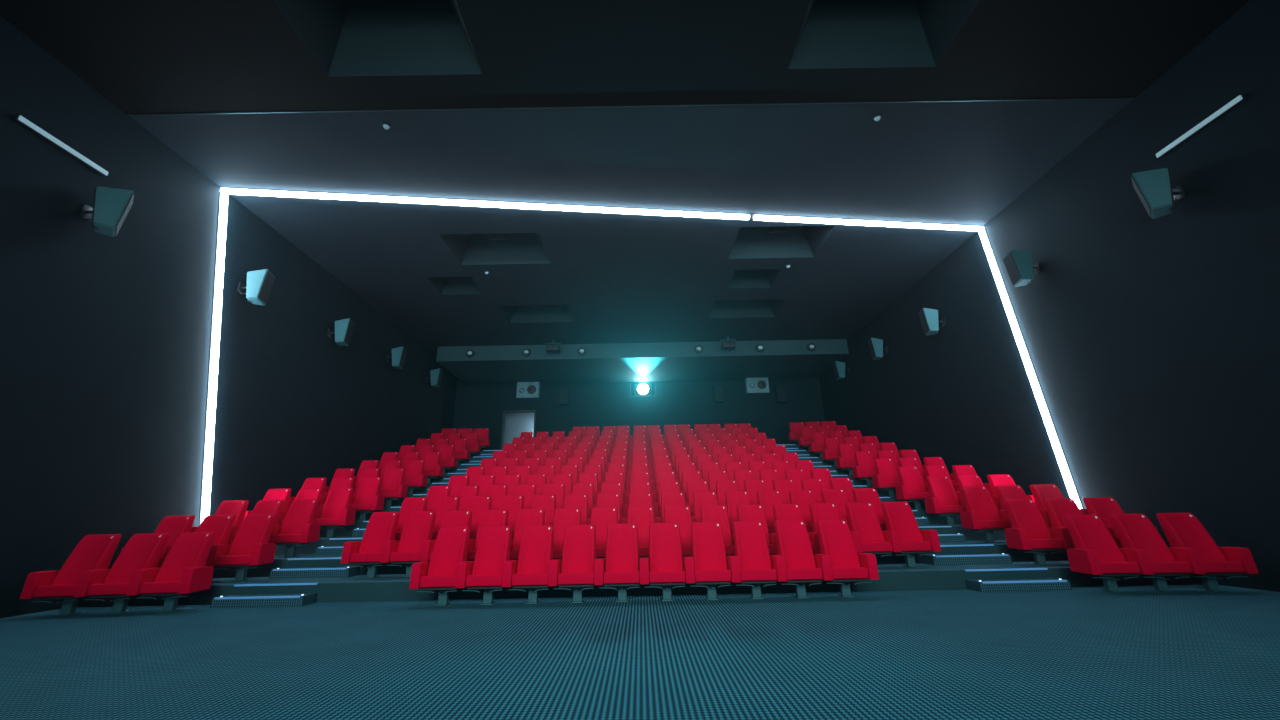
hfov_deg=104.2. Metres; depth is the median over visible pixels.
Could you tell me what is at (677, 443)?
seat
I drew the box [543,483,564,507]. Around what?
seat
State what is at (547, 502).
seat
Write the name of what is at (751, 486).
seat
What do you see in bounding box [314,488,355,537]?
seat
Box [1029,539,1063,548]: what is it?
seat cushion
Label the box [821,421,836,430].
seat
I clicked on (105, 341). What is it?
wall
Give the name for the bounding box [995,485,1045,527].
seat
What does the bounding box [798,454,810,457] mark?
step
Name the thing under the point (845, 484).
seat
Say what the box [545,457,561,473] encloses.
seat
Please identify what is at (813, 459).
tier
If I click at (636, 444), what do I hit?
seat
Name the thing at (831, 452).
seat
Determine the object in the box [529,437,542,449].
seat
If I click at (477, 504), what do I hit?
seat
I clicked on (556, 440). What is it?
seat
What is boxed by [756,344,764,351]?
spotlight
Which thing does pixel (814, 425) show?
seat
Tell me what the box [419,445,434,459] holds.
seat
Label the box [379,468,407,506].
seat
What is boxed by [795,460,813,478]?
seat
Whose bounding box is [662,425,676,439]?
seat
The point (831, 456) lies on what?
seat cushion
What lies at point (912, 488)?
seat
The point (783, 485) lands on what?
seat
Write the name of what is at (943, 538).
step
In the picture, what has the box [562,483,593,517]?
seat
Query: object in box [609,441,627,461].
seat
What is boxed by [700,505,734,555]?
seat
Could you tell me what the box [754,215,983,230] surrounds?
diffuser
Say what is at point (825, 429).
seat
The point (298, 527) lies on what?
seat
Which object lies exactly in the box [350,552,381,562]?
seat cushion
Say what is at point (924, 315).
grille
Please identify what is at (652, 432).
seat
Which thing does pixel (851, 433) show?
seat
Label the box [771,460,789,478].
seat
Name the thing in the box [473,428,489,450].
seat
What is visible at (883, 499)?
tier
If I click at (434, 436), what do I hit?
seat
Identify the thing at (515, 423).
door
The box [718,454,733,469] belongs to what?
seat
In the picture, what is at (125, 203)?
grille
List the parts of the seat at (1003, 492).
armrest, backrest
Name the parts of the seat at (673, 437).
backrest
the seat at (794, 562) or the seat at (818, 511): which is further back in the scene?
the seat at (818, 511)
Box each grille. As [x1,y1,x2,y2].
[115,193,133,235]
[258,271,274,303]
[344,320,354,344]
[399,347,406,367]
[437,369,442,386]
[833,362,838,378]
[868,339,875,358]
[918,309,929,333]
[1003,252,1020,285]
[1131,175,1150,217]
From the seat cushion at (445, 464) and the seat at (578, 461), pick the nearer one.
the seat at (578, 461)
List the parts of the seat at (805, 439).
armrest, backrest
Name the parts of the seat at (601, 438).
backrest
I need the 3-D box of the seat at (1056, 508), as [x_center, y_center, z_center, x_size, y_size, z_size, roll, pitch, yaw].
[6.440,2.545,7.442,0.570,0.932,0.507,-3,-17,5]
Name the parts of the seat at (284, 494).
backrest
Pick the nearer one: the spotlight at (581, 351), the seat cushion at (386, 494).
the seat cushion at (386, 494)
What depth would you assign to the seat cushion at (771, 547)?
7.23 m
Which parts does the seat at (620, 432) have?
backrest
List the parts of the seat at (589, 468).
backrest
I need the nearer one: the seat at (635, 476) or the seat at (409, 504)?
the seat at (409, 504)
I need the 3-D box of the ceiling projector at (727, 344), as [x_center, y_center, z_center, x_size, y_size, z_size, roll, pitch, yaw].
[3.118,-0.619,17.581,0.520,0.420,0.360,-1,-17,0]
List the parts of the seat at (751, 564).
armrest, backrest, support rail, leg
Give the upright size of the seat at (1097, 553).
0.932 m
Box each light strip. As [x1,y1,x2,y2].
[199,193,227,525]
[220,187,983,230]
[979,229,1082,508]
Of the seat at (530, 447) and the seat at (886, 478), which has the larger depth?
the seat at (530, 447)
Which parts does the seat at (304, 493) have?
armrest, backrest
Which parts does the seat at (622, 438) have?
backrest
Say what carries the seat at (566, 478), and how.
on the tier at (346, 531)
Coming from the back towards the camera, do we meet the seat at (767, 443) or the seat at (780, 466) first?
the seat at (767, 443)
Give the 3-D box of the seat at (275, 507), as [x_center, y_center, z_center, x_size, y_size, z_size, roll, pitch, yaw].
[-6.524,2.848,8.437,0.570,0.932,0.507,1,-17,-6]
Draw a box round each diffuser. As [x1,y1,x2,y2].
[220,188,749,219]
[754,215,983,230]
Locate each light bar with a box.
[13,115,108,175]
[1156,94,1246,157]
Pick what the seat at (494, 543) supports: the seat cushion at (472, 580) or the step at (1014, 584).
the seat cushion at (472, 580)
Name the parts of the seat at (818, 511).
armrest, backrest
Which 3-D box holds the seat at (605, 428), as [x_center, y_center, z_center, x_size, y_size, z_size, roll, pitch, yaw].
[-1.188,2.874,18.443,0.627,0.932,0.507,-1,-17,0]
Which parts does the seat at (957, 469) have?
armrest, backrest, armrest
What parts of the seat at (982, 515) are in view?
armrest, backrest, leg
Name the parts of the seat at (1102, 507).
backrest, armrest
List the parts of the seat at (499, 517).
armrest, backrest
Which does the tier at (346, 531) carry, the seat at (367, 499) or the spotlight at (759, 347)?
the seat at (367, 499)
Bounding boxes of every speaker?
[79,186,133,236]
[237,269,274,305]
[327,318,354,345]
[386,346,406,368]
[425,368,442,386]
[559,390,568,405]
[713,387,723,402]
[775,387,786,402]
[833,361,850,379]
[868,338,888,359]
[918,308,945,335]
[1003,250,1041,286]
[1131,168,1185,218]
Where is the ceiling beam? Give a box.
[436,339,848,384]
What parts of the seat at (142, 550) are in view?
armrest, support rail, foot plate, leg, backrest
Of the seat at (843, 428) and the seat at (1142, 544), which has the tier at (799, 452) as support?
the seat at (843, 428)
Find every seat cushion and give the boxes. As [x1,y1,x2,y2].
[34,584,76,597]
[87,583,129,595]
[140,581,180,593]
[157,557,163,567]
[217,555,250,565]
[271,534,300,542]
[314,518,339,525]
[350,503,371,509]
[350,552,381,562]
[379,491,396,497]
[390,551,420,561]
[395,532,401,540]
[403,481,418,486]
[420,575,456,587]
[423,471,437,476]
[432,531,438,539]
[440,462,451,467]
[454,454,462,458]
[466,574,501,586]
[469,530,477,538]
[469,550,475,559]
[510,549,519,559]
[512,573,547,585]
[553,548,562,558]
[558,573,593,584]
[596,548,605,557]
[604,571,639,583]
[639,547,648,556]
[649,571,684,582]
[682,546,691,555]
[695,570,730,581]
[725,545,734,554]
[740,569,776,580]
[767,524,774,532]
[768,544,774,553]
[786,568,822,580]
[806,524,812,531]
[814,447,824,452]
[829,454,839,459]
[832,567,867,579]
[842,462,855,468]
[861,542,892,551]
[862,472,876,477]
[879,522,886,530]
[883,481,900,487]
[900,541,931,551]
[906,492,929,499]
[940,505,965,512]
[979,520,1008,528]
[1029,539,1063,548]
[1099,562,1139,573]
[1116,538,1122,547]
[1150,561,1191,573]
[1202,561,1243,572]
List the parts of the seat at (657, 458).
armrest, backrest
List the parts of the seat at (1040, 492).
armrest, backrest, armrest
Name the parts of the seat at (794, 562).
armrest, backrest, leg, support rail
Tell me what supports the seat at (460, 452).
on the tier at (813, 459)
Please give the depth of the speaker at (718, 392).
20.71 m
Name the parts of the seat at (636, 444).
armrest, backrest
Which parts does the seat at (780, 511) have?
armrest, backrest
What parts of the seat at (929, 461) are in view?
backrest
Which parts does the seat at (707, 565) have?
armrest, backrest, support rail, leg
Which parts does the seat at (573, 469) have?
backrest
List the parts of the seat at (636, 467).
armrest, backrest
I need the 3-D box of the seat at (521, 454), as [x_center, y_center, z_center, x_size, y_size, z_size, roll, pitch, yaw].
[-3.479,2.985,14.012,0.565,0.932,0.507,-1,-17,0]
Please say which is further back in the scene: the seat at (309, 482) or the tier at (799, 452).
the tier at (799, 452)
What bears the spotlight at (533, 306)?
attached to the ceiling
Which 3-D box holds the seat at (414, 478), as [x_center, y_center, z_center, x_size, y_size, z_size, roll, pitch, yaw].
[-5.901,3.037,12.900,0.692,0.932,0.507,1,-17,-6]
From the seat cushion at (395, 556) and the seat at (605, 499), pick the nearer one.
the seat cushion at (395, 556)
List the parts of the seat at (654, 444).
backrest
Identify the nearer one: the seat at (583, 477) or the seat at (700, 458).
the seat at (583, 477)
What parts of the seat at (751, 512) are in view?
backrest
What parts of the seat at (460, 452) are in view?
backrest, armrest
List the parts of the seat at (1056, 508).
armrest, backrest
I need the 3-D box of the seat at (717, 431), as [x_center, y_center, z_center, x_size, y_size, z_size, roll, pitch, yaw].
[2.775,2.811,17.356,0.565,0.932,0.507,-1,-17,0]
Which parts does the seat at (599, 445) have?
backrest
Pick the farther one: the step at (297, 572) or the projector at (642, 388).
the projector at (642, 388)
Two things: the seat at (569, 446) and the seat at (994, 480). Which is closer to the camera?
the seat at (994, 480)
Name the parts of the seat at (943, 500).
armrest, backrest, leg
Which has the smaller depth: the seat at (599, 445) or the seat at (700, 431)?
the seat at (599, 445)
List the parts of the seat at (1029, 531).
armrest, backrest, leg, support rail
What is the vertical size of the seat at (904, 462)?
0.932 m
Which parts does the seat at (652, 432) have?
backrest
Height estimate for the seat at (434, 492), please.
0.932 m
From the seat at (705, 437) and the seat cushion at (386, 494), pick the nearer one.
the seat cushion at (386, 494)
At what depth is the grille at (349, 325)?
12.43 m
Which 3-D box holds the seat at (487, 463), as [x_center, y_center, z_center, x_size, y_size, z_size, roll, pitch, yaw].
[-4.045,3.008,12.927,0.565,0.932,0.507,-1,-17,0]
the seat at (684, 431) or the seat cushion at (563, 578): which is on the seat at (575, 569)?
the seat cushion at (563, 578)
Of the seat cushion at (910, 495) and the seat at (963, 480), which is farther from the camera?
the seat cushion at (910, 495)
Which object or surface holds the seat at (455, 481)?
on the tier at (346, 531)
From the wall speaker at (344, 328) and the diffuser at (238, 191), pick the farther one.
the wall speaker at (344, 328)
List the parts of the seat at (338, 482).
armrest, backrest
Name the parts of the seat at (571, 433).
backrest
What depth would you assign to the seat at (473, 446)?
17.36 m
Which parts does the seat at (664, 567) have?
armrest, support rail, backrest, leg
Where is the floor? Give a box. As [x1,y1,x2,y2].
[0,584,1279,719]
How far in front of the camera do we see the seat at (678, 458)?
13.15 m
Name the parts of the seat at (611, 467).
backrest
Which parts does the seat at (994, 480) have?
armrest, backrest, armrest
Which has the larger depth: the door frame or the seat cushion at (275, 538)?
the door frame
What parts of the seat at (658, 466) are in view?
armrest, backrest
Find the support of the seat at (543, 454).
on the tier at (857, 482)
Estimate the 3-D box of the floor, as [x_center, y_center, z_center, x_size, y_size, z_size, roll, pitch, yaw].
[0.026,1.917,2.345,15.440,0.200,9.220,-1,-17,0]
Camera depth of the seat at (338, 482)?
10.84 m
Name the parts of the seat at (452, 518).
armrest, backrest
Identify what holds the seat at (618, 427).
on the tier at (786, 445)
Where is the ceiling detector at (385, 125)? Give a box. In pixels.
[382,122,390,129]
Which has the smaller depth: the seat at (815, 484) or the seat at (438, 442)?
the seat at (815, 484)
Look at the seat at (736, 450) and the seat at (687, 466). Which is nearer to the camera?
the seat at (687, 466)
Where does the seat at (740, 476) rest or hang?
on the tier at (346, 531)
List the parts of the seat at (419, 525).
armrest, leg, backrest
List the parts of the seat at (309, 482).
armrest, backrest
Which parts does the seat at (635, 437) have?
backrest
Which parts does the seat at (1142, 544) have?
armrest, backrest, leg, foot plate, support rail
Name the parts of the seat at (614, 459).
backrest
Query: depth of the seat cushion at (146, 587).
6.16 m
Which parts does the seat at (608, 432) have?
backrest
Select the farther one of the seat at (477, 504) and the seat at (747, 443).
the seat at (747, 443)
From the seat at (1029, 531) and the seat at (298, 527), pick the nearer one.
the seat at (1029, 531)
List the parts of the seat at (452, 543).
armrest, support rail, leg, backrest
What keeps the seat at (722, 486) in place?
on the tier at (970, 535)
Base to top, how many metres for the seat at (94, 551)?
0.932 m
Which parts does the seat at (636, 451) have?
armrest, backrest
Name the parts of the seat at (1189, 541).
armrest, backrest, leg, foot plate, support rail, armrest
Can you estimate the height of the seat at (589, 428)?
0.932 m
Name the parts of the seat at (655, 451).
armrest, backrest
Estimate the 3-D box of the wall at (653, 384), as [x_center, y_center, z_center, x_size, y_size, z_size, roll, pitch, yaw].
[0.143,1.657,21.951,3.600,2.200,1.510,-1,-17,0]
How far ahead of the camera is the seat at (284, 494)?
9.68 m
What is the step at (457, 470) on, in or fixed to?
on the tier at (831, 468)
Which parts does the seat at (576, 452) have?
backrest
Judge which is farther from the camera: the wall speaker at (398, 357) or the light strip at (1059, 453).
the wall speaker at (398, 357)
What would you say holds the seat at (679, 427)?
on the tier at (786, 445)
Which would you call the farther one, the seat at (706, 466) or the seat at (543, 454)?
the seat at (543, 454)
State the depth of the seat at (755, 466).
12.05 m
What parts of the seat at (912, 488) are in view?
armrest, backrest, leg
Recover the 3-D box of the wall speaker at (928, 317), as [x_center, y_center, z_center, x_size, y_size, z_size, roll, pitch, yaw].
[7.378,-0.967,12.561,0.550,0.645,0.398,-1,-17,0]
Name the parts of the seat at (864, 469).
armrest, backrest, leg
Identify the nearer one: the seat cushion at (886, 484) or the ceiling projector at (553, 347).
the seat cushion at (886, 484)
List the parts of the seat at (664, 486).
armrest, backrest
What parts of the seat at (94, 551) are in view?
armrest, support rail, foot plate, leg, backrest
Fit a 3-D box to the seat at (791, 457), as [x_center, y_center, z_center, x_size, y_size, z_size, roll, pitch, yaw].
[3.992,2.857,12.959,0.682,0.932,0.507,-1,-17,0]
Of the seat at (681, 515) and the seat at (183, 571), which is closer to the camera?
the seat at (183, 571)
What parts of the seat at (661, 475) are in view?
armrest, backrest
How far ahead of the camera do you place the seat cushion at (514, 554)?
7.21 m
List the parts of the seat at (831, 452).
armrest, backrest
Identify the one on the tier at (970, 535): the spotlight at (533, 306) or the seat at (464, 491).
the seat at (464, 491)
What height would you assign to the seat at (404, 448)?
0.932 m
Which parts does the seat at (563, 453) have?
backrest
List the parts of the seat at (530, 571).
armrest, support rail, leg, backrest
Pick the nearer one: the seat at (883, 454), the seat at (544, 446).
the seat at (883, 454)
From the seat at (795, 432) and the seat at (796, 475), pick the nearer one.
the seat at (796, 475)
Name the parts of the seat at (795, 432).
armrest, backrest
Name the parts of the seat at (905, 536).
armrest, backrest, leg, support rail, armrest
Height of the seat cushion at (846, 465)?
0.137 m
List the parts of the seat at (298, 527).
armrest, leg, backrest, armrest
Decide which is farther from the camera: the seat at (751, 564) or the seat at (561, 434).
the seat at (561, 434)
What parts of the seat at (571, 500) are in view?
backrest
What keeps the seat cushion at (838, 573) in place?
on the seat at (839, 561)
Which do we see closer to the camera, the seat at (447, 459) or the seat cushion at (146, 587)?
the seat cushion at (146, 587)
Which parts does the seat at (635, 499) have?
armrest, backrest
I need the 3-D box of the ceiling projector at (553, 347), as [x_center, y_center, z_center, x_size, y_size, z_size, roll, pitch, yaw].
[-3.061,-0.503,17.556,0.520,0.420,0.360,-1,-17,0]
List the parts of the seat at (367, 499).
leg, backrest, armrest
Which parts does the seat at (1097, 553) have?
armrest, backrest, leg, support rail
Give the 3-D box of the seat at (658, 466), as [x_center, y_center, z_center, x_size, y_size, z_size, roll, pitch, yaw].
[0.518,2.899,11.832,0.565,0.932,0.507,-1,-17,0]
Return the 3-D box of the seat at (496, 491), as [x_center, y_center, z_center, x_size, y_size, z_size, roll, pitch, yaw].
[-2.894,2.876,9.613,0.565,0.932,0.507,-1,-17,0]
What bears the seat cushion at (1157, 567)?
on the seat at (1142, 544)
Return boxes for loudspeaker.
[516,382,540,399]
[745,377,768,394]
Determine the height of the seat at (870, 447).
0.932 m
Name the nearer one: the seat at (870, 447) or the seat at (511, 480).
the seat at (511, 480)
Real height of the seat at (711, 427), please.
0.932 m
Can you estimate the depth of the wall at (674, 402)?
20.87 m
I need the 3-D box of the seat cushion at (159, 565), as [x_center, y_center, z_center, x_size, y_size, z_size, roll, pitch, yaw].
[-7.028,2.924,7.217,0.447,0.137,0.342,1,-17,-6]
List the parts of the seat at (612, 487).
backrest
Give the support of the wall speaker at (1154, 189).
attached to the wall at (1153, 345)
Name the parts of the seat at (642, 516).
backrest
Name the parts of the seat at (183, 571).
armrest, support rail, foot plate, leg, backrest, armrest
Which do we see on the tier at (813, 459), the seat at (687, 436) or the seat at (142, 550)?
the seat at (687, 436)
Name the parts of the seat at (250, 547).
armrest, leg, backrest, armrest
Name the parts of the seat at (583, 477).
backrest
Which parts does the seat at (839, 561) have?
armrest, backrest, leg, support rail, armrest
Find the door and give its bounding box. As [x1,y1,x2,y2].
[504,412,533,443]
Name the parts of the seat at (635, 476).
armrest, backrest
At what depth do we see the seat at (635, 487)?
9.84 m
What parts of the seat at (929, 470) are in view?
backrest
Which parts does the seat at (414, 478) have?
leg, backrest, armrest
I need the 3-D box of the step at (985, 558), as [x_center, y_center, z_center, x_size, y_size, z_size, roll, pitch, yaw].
[5.017,3.053,7.653,1.180,0.142,0.312,-1,-17,0]
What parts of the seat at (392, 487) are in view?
leg, backrest, armrest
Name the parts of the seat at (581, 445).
backrest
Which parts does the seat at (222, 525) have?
armrest, backrest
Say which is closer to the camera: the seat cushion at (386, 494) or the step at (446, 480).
the seat cushion at (386, 494)
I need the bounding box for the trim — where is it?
[128,98,1133,115]
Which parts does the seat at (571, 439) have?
backrest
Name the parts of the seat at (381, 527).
armrest, leg, backrest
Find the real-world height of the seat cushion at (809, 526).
0.137 m
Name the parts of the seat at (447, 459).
backrest, armrest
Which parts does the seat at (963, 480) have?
armrest, backrest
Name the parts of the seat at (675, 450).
backrest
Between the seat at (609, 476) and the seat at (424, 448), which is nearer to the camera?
the seat at (609, 476)
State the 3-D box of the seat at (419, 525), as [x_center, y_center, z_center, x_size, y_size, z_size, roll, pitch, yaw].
[-3.458,2.752,7.474,0.565,0.932,0.507,-1,-17,0]
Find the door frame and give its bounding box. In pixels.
[500,410,535,449]
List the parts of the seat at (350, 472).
backrest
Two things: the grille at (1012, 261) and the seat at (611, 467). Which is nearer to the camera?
the grille at (1012, 261)
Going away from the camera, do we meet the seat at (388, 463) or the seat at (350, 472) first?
the seat at (350, 472)
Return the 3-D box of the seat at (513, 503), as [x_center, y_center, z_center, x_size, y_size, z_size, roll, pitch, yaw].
[-2.321,2.795,8.537,0.565,0.932,0.507,-1,-17,0]
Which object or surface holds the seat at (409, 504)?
on the tier at (968, 547)
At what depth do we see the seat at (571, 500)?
8.74 m
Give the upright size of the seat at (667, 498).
0.932 m
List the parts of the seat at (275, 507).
armrest, backrest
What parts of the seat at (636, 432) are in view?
backrest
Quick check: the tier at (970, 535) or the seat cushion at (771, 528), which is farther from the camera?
the tier at (970, 535)
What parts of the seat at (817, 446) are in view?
armrest, backrest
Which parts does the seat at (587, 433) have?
backrest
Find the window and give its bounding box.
[630,382,655,396]
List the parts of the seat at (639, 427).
backrest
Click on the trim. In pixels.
(1075, 98)
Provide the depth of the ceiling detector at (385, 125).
7.86 m
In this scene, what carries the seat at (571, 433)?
on the tier at (799, 452)
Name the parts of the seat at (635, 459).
armrest, backrest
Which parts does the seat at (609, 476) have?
backrest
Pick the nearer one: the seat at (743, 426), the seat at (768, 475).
the seat at (768, 475)
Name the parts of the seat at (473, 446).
backrest, armrest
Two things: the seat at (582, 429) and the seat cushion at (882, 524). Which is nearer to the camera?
the seat cushion at (882, 524)
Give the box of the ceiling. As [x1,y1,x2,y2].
[0,0,1249,355]
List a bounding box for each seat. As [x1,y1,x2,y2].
[20,534,120,615]
[74,533,168,613]
[121,515,194,567]
[127,532,214,611]
[162,515,235,566]
[190,500,248,531]
[206,514,275,580]
[227,500,283,543]
[244,488,291,517]
[268,499,319,556]
[278,488,322,524]
[286,478,326,509]
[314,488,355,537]
[318,477,354,509]
[323,468,354,496]
[341,511,399,577]
[350,477,383,520]
[352,468,379,496]
[353,460,378,485]
[378,452,398,475]
[379,460,401,485]
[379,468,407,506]
[381,511,435,577]
[395,497,427,540]
[398,445,415,459]
[401,452,419,469]
[403,460,426,494]
[409,527,469,605]
[415,439,430,451]
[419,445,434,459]
[420,510,471,561]
[423,452,443,482]
[426,486,450,510]
[430,433,443,444]
[432,496,459,539]
[435,439,448,451]
[439,445,456,472]
[441,428,456,438]
[448,433,460,444]
[448,475,469,496]
[453,438,469,463]
[456,485,478,509]
[456,526,511,604]
[457,428,472,437]
[465,433,480,456]
[465,496,491,538]
[466,466,484,484]
[467,509,508,560]
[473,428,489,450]
[474,475,494,495]
[480,458,497,474]
[485,485,507,509]
[489,466,507,484]
[492,451,507,465]
[498,495,523,538]
[500,474,520,494]
[502,458,518,473]
[502,525,553,603]
[503,444,516,457]
[510,509,544,559]
[512,437,525,449]
[512,450,527,465]
[513,466,531,483]
[514,484,536,508]
[520,432,532,442]
[521,443,535,457]
[524,458,540,473]
[526,474,546,494]
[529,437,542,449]
[531,494,555,524]
[532,450,547,464]
[536,432,548,442]
[537,465,554,483]
[540,443,553,456]
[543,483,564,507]
[545,449,567,464]
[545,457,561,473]
[547,437,559,449]
[548,524,595,602]
[552,431,564,442]
[552,443,572,456]
[552,465,577,487]
[552,473,571,494]
[552,494,587,524]
[553,508,580,559]
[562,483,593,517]
[563,431,580,443]
[564,436,576,454]
[566,449,587,470]
[567,457,582,480]
[568,426,585,438]
[570,473,597,503]
[571,442,590,461]
[576,436,593,453]
[577,464,601,490]
[580,431,596,446]
[582,456,604,480]
[586,426,599,440]
[586,449,607,470]
[586,493,620,523]
[590,442,609,461]
[590,507,617,558]
[592,482,622,517]
[594,436,611,453]
[594,523,639,601]
[596,430,612,446]
[597,472,623,503]
[601,464,625,490]
[603,426,615,439]
[604,456,626,480]
[607,448,627,470]
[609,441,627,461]
[611,435,628,453]
[613,430,629,446]
[615,426,629,441]
[621,493,652,523]
[623,482,650,517]
[624,472,649,503]
[626,463,648,490]
[627,455,647,479]
[627,506,654,570]
[628,441,646,460]
[628,448,646,470]
[629,435,645,452]
[630,425,646,439]
[630,430,644,445]
[640,523,684,600]
[646,425,659,442]
[646,429,661,446]
[647,435,662,452]
[647,441,664,460]
[648,447,666,469]
[649,455,669,479]
[650,463,671,489]
[651,471,675,502]
[653,481,679,516]
[655,492,684,522]
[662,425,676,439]
[663,429,677,445]
[664,506,691,556]
[665,434,679,452]
[667,440,683,460]
[669,447,686,469]
[672,455,690,478]
[676,462,695,489]
[677,424,690,438]
[680,429,693,444]
[680,471,701,501]
[683,522,730,599]
[684,434,697,451]
[685,481,708,515]
[687,440,701,459]
[691,447,706,468]
[691,491,717,521]
[694,424,707,437]
[696,454,712,476]
[698,429,709,441]
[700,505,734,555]
[702,434,714,449]
[702,462,719,486]
[706,440,720,454]
[708,424,720,433]
[708,470,727,491]
[712,446,726,461]
[714,428,725,439]
[715,480,737,504]
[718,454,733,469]
[719,433,731,445]
[724,424,737,432]
[725,439,738,453]
[725,461,742,479]
[725,491,749,533]
[726,521,776,598]
[730,428,741,438]
[731,446,746,461]
[731,504,774,554]
[733,470,753,490]
[736,433,748,445]
[738,423,751,432]
[739,453,755,469]
[743,439,757,452]
[744,479,766,503]
[746,428,758,438]
[748,461,766,479]
[751,446,766,460]
[753,433,766,445]
[757,490,782,532]
[759,469,779,489]
[760,453,777,468]
[762,439,775,452]
[769,504,813,554]
[770,520,822,597]
[771,445,786,460]
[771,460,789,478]
[772,479,795,503]
[782,453,798,468]
[785,469,805,489]
[789,422,804,443]
[789,489,815,531]
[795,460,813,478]
[798,426,813,449]
[801,478,824,502]
[805,422,820,431]
[808,503,839,553]
[809,431,825,456]
[810,468,831,488]
[813,519,878,597]
[817,426,829,437]
[820,489,848,525]
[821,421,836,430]
[822,437,839,465]
[829,431,843,443]
[829,478,853,502]
[834,425,847,436]
[836,444,855,474]
[843,437,859,450]
[845,502,892,567]
[847,430,863,442]
[852,451,876,485]
[852,488,886,530]
[859,443,877,460]
[863,436,880,450]
[872,458,900,496]
[877,450,898,474]
[880,442,900,465]
[881,501,940,566]
[895,466,929,509]
[898,458,926,485]
[899,450,925,474]
[923,457,955,484]
[924,466,960,496]
[925,476,965,524]
[952,465,992,495]
[956,475,998,510]
[960,486,1008,542]
[987,474,1035,509]
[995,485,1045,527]
[1004,499,1063,564]
[1030,484,1088,527]
[1043,498,1082,549]
[1064,514,1139,591]
[1083,497,1157,547]
[1110,513,1191,591]
[1156,512,1257,591]
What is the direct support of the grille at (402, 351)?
attached to the wall speaker at (398, 357)
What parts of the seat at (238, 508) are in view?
armrest, backrest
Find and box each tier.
[77,561,1202,606]
[212,540,1068,577]
[275,524,1005,554]
[319,510,961,536]
[354,497,925,521]
[384,485,896,506]
[407,475,872,494]
[431,466,848,482]
[446,457,833,472]
[459,450,819,463]
[471,444,807,456]
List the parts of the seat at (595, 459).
backrest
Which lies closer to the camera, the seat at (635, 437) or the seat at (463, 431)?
the seat at (635, 437)
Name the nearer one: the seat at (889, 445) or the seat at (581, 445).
the seat at (889, 445)
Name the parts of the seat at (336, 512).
armrest, leg, backrest, armrest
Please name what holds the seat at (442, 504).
on the tier at (968, 547)
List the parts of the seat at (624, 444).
backrest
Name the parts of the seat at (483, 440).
backrest, armrest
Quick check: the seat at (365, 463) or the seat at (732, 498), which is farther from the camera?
the seat at (365, 463)
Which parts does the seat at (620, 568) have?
armrest, support rail, backrest, leg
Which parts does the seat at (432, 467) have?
backrest, armrest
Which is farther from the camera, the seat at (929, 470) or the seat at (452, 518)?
the seat at (929, 470)
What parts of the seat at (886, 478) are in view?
armrest, backrest, leg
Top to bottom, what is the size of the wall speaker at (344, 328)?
0.645 m
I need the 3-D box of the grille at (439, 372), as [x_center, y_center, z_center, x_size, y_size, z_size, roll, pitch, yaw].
[-7.298,0.652,18.159,0.066,0.578,0.350,1,-17,-6]
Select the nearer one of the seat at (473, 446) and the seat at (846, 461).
the seat at (846, 461)
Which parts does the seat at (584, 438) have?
backrest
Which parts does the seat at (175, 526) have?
backrest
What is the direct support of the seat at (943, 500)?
on the tier at (970, 535)
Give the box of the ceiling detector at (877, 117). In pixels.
[872,114,881,120]
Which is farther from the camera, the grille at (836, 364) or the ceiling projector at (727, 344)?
the grille at (836, 364)
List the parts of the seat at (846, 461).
armrest, backrest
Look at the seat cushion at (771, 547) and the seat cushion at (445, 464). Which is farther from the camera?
the seat cushion at (445, 464)
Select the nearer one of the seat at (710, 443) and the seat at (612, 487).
the seat at (612, 487)
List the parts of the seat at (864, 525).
armrest, backrest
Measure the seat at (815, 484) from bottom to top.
0.932 m
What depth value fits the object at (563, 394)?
20.69 m
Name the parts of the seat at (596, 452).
backrest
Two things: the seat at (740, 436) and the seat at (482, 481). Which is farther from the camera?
the seat at (740, 436)
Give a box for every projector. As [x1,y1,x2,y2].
[546,340,560,352]
[634,383,651,394]
[721,337,735,349]
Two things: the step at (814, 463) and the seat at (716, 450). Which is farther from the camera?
the step at (814, 463)
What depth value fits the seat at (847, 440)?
15.25 m
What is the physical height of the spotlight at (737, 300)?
0.499 m
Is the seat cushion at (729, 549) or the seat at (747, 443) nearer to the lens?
the seat cushion at (729, 549)
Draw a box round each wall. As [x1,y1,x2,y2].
[0,16,456,617]
[453,377,824,450]
[631,383,654,394]
[819,0,1279,591]
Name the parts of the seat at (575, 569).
armrest, support rail, leg, backrest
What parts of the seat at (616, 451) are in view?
backrest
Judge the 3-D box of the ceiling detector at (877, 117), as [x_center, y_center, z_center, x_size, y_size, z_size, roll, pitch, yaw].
[3.777,-3.843,7.922,0.140,0.060,0.140,-1,-17,0]
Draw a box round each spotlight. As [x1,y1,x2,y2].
[465,349,474,357]
[489,233,509,239]
[522,348,530,356]
[531,305,545,307]
[577,347,586,355]
[694,345,702,353]
[737,300,752,301]
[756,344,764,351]
[766,226,786,233]
[807,343,815,350]
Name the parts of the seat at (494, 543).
armrest, support rail, leg, backrest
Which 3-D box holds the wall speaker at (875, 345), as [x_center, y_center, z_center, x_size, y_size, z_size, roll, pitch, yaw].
[7.383,-0.339,15.405,0.540,0.645,0.381,-1,-17,0]
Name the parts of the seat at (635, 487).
armrest, backrest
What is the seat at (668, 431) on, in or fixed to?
on the tier at (799, 452)
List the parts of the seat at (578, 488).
backrest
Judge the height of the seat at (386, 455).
0.932 m
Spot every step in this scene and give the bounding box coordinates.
[210,593,317,607]
[269,566,359,578]
[315,546,342,554]
[352,528,365,536]
[442,478,449,482]
[456,469,466,472]
[469,461,480,463]
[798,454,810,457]
[812,462,823,465]
[915,517,928,525]
[922,553,1012,564]
[938,533,965,542]
[965,578,1071,591]
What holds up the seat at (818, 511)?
on the tier at (386, 587)

